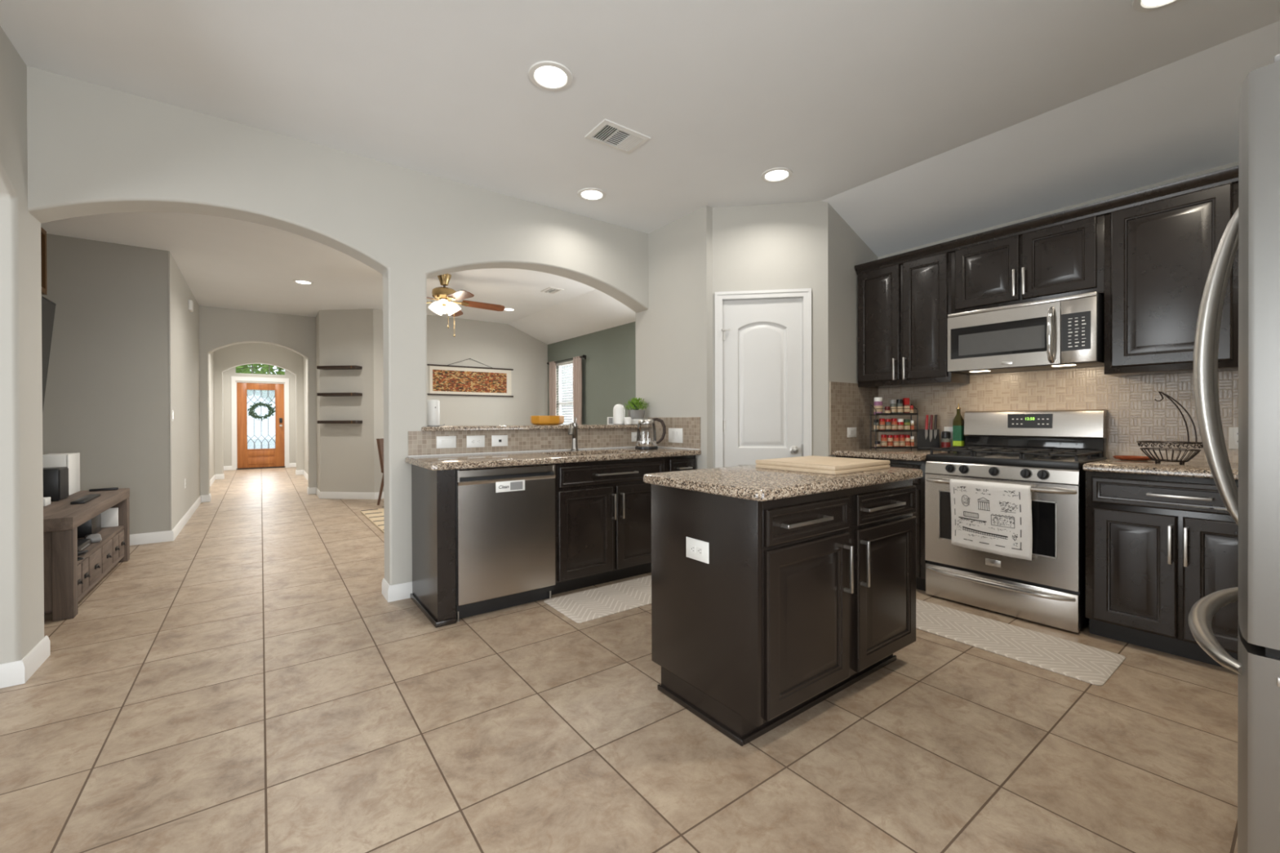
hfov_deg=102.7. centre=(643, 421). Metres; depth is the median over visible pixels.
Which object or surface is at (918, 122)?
ceiling
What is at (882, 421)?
spice jar
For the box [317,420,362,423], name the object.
floating shelf
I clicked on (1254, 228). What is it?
refrigerator
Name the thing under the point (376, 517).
area rug
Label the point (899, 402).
spice jar
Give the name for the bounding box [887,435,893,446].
spice jar
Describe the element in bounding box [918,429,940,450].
holder
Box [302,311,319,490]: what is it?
wall
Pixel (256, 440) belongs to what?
ground
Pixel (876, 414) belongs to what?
shelf
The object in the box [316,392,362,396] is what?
floating shelf
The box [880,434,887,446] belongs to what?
spice jar
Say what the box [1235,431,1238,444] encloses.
socket
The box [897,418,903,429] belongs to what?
spice jar
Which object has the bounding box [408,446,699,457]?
trim
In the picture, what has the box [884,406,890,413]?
spice jar
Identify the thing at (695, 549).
socket
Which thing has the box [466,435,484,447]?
wall outlet
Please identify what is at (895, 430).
shelf
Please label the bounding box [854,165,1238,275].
crown molding
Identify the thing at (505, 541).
dishwasher
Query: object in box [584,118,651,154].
ceiling vent
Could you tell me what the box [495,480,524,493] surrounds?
sign
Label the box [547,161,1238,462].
wall
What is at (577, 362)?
curtain
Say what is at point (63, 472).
grille
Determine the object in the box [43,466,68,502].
speaker
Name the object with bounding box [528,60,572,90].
recessed light
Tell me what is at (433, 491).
end panel
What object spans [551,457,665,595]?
base cabinet
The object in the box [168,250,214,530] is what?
wall
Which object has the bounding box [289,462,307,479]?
baseboard
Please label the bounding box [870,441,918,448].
shelf
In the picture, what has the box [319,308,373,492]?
wall
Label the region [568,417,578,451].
kitchen faucet
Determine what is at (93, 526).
console
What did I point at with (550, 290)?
ceiling vent
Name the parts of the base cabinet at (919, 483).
drawer, door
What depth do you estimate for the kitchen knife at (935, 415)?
3.82 m
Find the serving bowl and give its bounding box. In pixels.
[530,415,564,425]
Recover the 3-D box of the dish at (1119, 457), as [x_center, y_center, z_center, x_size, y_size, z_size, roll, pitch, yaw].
[2.756,0.205,2.878,0.176,0.018,0.176,0,0,-37]
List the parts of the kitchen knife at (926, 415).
handle, blade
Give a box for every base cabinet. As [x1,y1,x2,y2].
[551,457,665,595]
[665,455,695,471]
[835,455,927,591]
[1085,471,1238,668]
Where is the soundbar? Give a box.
[70,493,100,504]
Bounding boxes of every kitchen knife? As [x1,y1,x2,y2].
[924,414,928,439]
[929,414,933,441]
[933,414,937,439]
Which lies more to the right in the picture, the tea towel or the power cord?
the tea towel
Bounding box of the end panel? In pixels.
[409,464,456,627]
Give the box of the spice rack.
[870,404,918,450]
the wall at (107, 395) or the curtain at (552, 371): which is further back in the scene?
the curtain at (552, 371)
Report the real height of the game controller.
0.035 m
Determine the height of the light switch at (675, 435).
0.118 m
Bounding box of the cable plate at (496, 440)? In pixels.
[491,435,507,446]
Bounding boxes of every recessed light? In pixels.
[293,279,313,284]
[504,307,515,311]
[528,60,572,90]
[577,187,605,200]
[760,167,792,182]
[1132,0,1181,12]
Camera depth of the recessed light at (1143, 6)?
2.01 m
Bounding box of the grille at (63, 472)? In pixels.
[58,467,68,499]
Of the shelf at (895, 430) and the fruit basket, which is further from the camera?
the shelf at (895, 430)
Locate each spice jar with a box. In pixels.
[873,397,882,414]
[873,419,879,431]
[874,440,880,447]
[879,418,884,430]
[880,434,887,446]
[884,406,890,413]
[884,418,891,430]
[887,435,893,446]
[889,400,896,413]
[890,418,897,430]
[893,435,899,446]
[896,399,902,413]
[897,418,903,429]
[898,434,905,446]
[902,397,909,413]
[903,419,910,429]
[904,435,910,446]
[909,405,913,413]
[910,420,914,429]
[910,435,914,446]
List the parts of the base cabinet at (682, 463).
handle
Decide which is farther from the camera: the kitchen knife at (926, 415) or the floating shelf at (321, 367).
the floating shelf at (321, 367)
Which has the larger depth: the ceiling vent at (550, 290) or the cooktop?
the ceiling vent at (550, 290)
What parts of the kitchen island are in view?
shoe moulding, drawer, door, handle, handle, handle, handle, drawer, door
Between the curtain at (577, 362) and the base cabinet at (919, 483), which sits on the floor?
the base cabinet at (919, 483)
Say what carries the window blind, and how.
attached to the window at (566, 366)
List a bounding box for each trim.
[231,376,289,470]
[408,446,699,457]
[715,288,811,467]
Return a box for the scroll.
[426,358,513,396]
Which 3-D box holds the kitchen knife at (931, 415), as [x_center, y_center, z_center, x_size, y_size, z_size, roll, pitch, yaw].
[2.155,0.051,3.833,0.020,0.206,0.027,0,0,44]
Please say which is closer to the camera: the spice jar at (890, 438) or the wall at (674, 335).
the spice jar at (890, 438)
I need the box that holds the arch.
[199,306,316,495]
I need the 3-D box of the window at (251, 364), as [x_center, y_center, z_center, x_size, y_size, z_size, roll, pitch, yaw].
[-9.254,-1.276,12.383,0.958,0.280,0.080,0,0,-37]
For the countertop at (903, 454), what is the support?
on the base cabinet at (919, 483)
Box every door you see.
[235,382,285,469]
[721,297,803,466]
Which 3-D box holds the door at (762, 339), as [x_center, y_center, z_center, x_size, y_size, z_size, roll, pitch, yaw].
[0.901,0.093,3.888,0.606,2.052,0.102,0,0,8]
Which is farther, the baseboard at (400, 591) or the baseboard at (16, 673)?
the baseboard at (400, 591)
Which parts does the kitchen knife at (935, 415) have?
handle, blade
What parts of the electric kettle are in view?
lid, glass, handle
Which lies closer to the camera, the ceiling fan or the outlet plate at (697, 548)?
the outlet plate at (697, 548)
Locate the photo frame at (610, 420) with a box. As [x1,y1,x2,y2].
[607,417,613,424]
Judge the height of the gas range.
1.201 m
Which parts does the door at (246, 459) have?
glass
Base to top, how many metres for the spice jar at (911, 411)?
0.068 m
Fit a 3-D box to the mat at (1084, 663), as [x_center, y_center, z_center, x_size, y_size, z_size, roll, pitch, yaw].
[1.714,1.125,2.893,0.462,0.011,1.422,0,0,-37]
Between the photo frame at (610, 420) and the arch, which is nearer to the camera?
the photo frame at (610, 420)
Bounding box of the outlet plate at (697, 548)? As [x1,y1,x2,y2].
[685,537,709,564]
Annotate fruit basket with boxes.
[1136,391,1203,464]
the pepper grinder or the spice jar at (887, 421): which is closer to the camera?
the pepper grinder
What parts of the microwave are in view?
door, handle, control panel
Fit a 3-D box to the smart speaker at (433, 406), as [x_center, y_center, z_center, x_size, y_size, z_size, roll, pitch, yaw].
[-1.448,-0.060,3.562,0.126,0.183,0.096,0,0,-37]
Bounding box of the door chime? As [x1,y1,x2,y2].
[188,299,193,311]
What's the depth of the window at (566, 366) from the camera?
8.73 m
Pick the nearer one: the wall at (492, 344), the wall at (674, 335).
the wall at (674, 335)
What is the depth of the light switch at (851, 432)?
3.99 m
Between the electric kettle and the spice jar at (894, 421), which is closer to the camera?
the spice jar at (894, 421)
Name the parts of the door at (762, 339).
knob, strike plate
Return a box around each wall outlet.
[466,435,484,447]
[631,431,643,441]
[1228,426,1238,448]
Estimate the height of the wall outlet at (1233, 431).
0.115 m
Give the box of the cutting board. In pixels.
[755,455,889,475]
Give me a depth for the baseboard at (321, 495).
7.52 m
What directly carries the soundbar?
on the media console at (68, 580)
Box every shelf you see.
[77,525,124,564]
[316,365,362,369]
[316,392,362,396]
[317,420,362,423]
[870,408,918,415]
[870,429,918,431]
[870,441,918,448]
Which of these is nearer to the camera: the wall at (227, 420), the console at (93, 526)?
the console at (93, 526)
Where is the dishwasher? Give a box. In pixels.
[455,463,555,622]
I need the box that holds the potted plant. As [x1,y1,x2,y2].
[624,397,648,418]
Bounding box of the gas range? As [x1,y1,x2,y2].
[924,409,1107,633]
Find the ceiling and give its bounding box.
[0,0,1279,344]
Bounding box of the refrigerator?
[1187,53,1279,852]
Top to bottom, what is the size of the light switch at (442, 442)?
0.081 m
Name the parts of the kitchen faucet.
spout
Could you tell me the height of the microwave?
0.391 m
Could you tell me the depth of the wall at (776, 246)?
3.87 m
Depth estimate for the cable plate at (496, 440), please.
3.67 m
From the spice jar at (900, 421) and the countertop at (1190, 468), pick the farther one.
the spice jar at (900, 421)
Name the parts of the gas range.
knob, burner, knob, knob, window trim, door handle, drawer handle, oven door, storage drawer, control panel, burner, knob, display panel, knob, burner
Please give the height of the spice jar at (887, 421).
0.092 m
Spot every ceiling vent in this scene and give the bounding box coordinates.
[540,287,564,293]
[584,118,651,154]
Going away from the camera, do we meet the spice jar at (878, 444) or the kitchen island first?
the kitchen island
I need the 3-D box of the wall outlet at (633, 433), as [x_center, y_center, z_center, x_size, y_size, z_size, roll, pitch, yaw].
[-0.051,0.130,4.405,0.120,0.082,0.007,0,0,-37]
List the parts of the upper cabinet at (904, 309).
door, handle, handle, door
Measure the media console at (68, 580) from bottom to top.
0.595 m
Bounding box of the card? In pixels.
[943,426,952,449]
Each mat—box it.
[543,575,651,622]
[915,599,1125,685]
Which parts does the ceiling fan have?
lamp shade, lamp shade, pull chain, lamp shade, blade, blade, blade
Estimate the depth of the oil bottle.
3.67 m
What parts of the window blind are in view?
head rail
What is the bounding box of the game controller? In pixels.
[84,533,102,542]
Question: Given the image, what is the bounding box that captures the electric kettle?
[635,417,666,449]
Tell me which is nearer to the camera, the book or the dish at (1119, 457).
the dish at (1119, 457)
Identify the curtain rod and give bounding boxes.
[546,355,586,364]
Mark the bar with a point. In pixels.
(455, 428)
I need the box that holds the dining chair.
[376,438,383,505]
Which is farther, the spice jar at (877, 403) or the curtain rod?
the curtain rod
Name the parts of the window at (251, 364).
frame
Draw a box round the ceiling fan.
[426,273,505,337]
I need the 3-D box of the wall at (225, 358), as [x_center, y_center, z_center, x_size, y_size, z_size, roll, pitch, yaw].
[-7.904,-0.333,10.572,1.700,2.970,0.200,0,0,-37]
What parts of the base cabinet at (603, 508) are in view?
door, drawer, handle, handle, handle, door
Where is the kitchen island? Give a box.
[651,479,915,746]
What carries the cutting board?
on the island countertop at (751, 482)
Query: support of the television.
attached to the wall
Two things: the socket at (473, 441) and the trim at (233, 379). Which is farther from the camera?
the trim at (233, 379)
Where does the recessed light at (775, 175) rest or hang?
in the ceiling
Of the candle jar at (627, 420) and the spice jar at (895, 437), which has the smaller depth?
the spice jar at (895, 437)
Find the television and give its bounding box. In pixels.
[41,296,55,413]
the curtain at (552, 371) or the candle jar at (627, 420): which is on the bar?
the candle jar at (627, 420)
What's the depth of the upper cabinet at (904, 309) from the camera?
3.73 m
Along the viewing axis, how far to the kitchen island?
1.96 m
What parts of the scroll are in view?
painted panel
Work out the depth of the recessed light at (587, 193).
3.69 m
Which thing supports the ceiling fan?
hanging from the ceiling
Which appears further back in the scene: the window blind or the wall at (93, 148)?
the window blind
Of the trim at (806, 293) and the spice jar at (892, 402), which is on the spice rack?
the spice jar at (892, 402)
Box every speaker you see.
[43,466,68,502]
[426,400,444,426]
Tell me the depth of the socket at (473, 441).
3.57 m
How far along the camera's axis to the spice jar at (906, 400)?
3.82 m
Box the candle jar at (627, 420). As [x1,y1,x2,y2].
[623,417,631,424]
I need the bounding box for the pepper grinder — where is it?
[941,431,951,449]
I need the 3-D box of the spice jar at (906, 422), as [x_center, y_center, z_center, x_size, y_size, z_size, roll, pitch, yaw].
[1.977,0.026,3.841,0.045,0.088,0.045,0,0,3]
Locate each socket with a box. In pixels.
[471,439,480,444]
[690,544,702,555]
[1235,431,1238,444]
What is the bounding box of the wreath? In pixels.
[247,401,275,421]
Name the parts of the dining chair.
backrest, leg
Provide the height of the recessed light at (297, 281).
0.008 m
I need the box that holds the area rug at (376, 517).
[360,506,384,533]
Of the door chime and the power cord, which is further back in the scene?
the door chime
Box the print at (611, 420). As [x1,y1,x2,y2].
[608,417,613,423]
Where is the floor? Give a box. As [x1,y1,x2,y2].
[0,466,1237,852]
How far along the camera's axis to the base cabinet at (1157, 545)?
2.47 m
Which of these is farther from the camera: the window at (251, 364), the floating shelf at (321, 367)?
the window at (251, 364)
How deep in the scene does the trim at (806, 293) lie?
3.88 m
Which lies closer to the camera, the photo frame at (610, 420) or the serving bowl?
the serving bowl
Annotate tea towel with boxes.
[949,479,1032,560]
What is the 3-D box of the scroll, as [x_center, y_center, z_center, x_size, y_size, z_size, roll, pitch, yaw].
[-2.776,-0.722,8.310,1.390,0.609,0.022,0,0,-37]
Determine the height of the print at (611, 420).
0.052 m
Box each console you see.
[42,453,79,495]
[43,488,129,621]
[77,513,101,537]
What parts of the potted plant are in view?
pot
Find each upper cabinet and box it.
[857,252,969,388]
[951,215,1104,314]
[1104,182,1238,377]
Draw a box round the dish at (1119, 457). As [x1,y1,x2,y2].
[1112,455,1154,460]
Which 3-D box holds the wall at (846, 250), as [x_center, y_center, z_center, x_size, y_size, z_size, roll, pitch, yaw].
[1.672,-0.338,4.104,0.804,2.970,0.118,0,0,-37]
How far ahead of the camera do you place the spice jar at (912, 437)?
3.83 m
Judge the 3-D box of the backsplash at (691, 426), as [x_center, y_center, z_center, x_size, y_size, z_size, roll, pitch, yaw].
[0.243,0.107,4.228,0.008,0.288,0.658,0,0,-37]
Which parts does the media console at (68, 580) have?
panel, leg, drawer, pull, rail, drawer, pull, drawer, pull, drawer, drawer, leg, drawer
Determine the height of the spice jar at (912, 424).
0.080 m
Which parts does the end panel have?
shoe moulding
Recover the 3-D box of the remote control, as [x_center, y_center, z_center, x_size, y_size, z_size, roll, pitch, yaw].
[-4.327,0.543,4.107,0.160,0.018,0.040,0,0,-37]
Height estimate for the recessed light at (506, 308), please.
0.008 m
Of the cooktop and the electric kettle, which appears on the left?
the electric kettle
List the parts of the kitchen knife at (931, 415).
blade, handle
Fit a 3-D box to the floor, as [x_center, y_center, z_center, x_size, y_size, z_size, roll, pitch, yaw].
[-3.643,1.201,5.051,8.400,0.120,18.750,0,0,-37]
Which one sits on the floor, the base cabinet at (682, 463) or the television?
the base cabinet at (682, 463)
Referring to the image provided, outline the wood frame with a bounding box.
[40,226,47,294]
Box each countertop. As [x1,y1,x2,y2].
[405,447,701,470]
[643,464,923,501]
[831,448,954,461]
[1083,457,1238,479]
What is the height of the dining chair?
0.903 m
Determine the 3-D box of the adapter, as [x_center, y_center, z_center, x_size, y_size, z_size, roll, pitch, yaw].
[-3.998,0.529,3.349,0.140,0.050,0.110,0,0,-37]
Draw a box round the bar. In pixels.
[421,424,652,431]
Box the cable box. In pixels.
[77,538,91,552]
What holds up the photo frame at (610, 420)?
on the bar
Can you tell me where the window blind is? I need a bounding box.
[555,360,573,423]
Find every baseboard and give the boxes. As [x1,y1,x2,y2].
[0,635,50,688]
[129,466,231,545]
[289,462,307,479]
[306,486,383,499]
[382,577,412,602]
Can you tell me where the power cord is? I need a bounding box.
[77,549,88,560]
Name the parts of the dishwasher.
kick plate, pocket handle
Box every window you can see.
[235,364,284,375]
[558,364,573,424]
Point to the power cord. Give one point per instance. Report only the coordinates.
(85, 551)
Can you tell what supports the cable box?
on the media console at (68, 580)
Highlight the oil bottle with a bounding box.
[952,403,964,446]
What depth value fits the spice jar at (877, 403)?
3.83 m
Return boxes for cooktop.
[926,451,1106,470]
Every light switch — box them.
[436,435,456,448]
[668,428,682,443]
[847,427,856,437]
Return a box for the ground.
[247,438,275,448]
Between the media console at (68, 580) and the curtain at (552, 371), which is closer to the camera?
the media console at (68, 580)
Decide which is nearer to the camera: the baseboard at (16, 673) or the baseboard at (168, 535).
the baseboard at (16, 673)
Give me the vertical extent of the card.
0.175 m
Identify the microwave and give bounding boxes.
[947,291,1104,374]
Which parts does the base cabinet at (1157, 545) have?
door, drawer, handle, handle, handle, door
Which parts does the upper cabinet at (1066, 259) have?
door, handle, handle, door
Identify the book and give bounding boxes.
[101,507,118,528]
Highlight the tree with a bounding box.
[235,364,284,401]
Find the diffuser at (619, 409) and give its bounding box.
[613,404,624,424]
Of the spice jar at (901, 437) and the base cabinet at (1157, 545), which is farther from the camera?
the spice jar at (901, 437)
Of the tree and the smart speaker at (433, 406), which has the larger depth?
the tree
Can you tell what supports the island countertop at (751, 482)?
on the kitchen island
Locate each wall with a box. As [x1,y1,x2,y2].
[0,26,44,664]
[26,66,648,585]
[41,233,170,534]
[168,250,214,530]
[213,342,303,474]
[222,367,296,466]
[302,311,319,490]
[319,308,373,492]
[373,308,547,493]
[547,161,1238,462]
[635,205,712,469]
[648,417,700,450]
[712,200,828,467]
[827,202,878,457]
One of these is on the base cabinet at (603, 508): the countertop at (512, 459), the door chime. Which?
the countertop at (512, 459)
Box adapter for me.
[43,497,50,506]
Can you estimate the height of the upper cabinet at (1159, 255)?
0.910 m
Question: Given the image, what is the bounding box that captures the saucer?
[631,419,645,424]
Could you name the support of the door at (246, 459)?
in the wall at (227, 420)
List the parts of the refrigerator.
drawer handle, door handle, door handle, freezer drawer, fridge door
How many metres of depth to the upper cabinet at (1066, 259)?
3.12 m
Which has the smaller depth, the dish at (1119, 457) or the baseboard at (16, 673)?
the baseboard at (16, 673)
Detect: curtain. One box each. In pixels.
[548,360,556,415]
[573,355,582,424]
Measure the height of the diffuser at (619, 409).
0.175 m
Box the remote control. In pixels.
[88,487,118,491]
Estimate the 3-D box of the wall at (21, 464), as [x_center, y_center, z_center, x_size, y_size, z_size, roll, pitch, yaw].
[-0.961,-0.310,-0.304,0.200,2.970,6.865,0,0,-37]
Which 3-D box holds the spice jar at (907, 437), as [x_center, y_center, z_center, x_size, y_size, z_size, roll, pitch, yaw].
[1.982,0.146,3.841,0.037,0.096,0.037,0,0,3]
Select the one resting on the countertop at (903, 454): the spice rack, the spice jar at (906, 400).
the spice rack
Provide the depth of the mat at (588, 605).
3.23 m
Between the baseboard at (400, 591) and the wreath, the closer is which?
the baseboard at (400, 591)

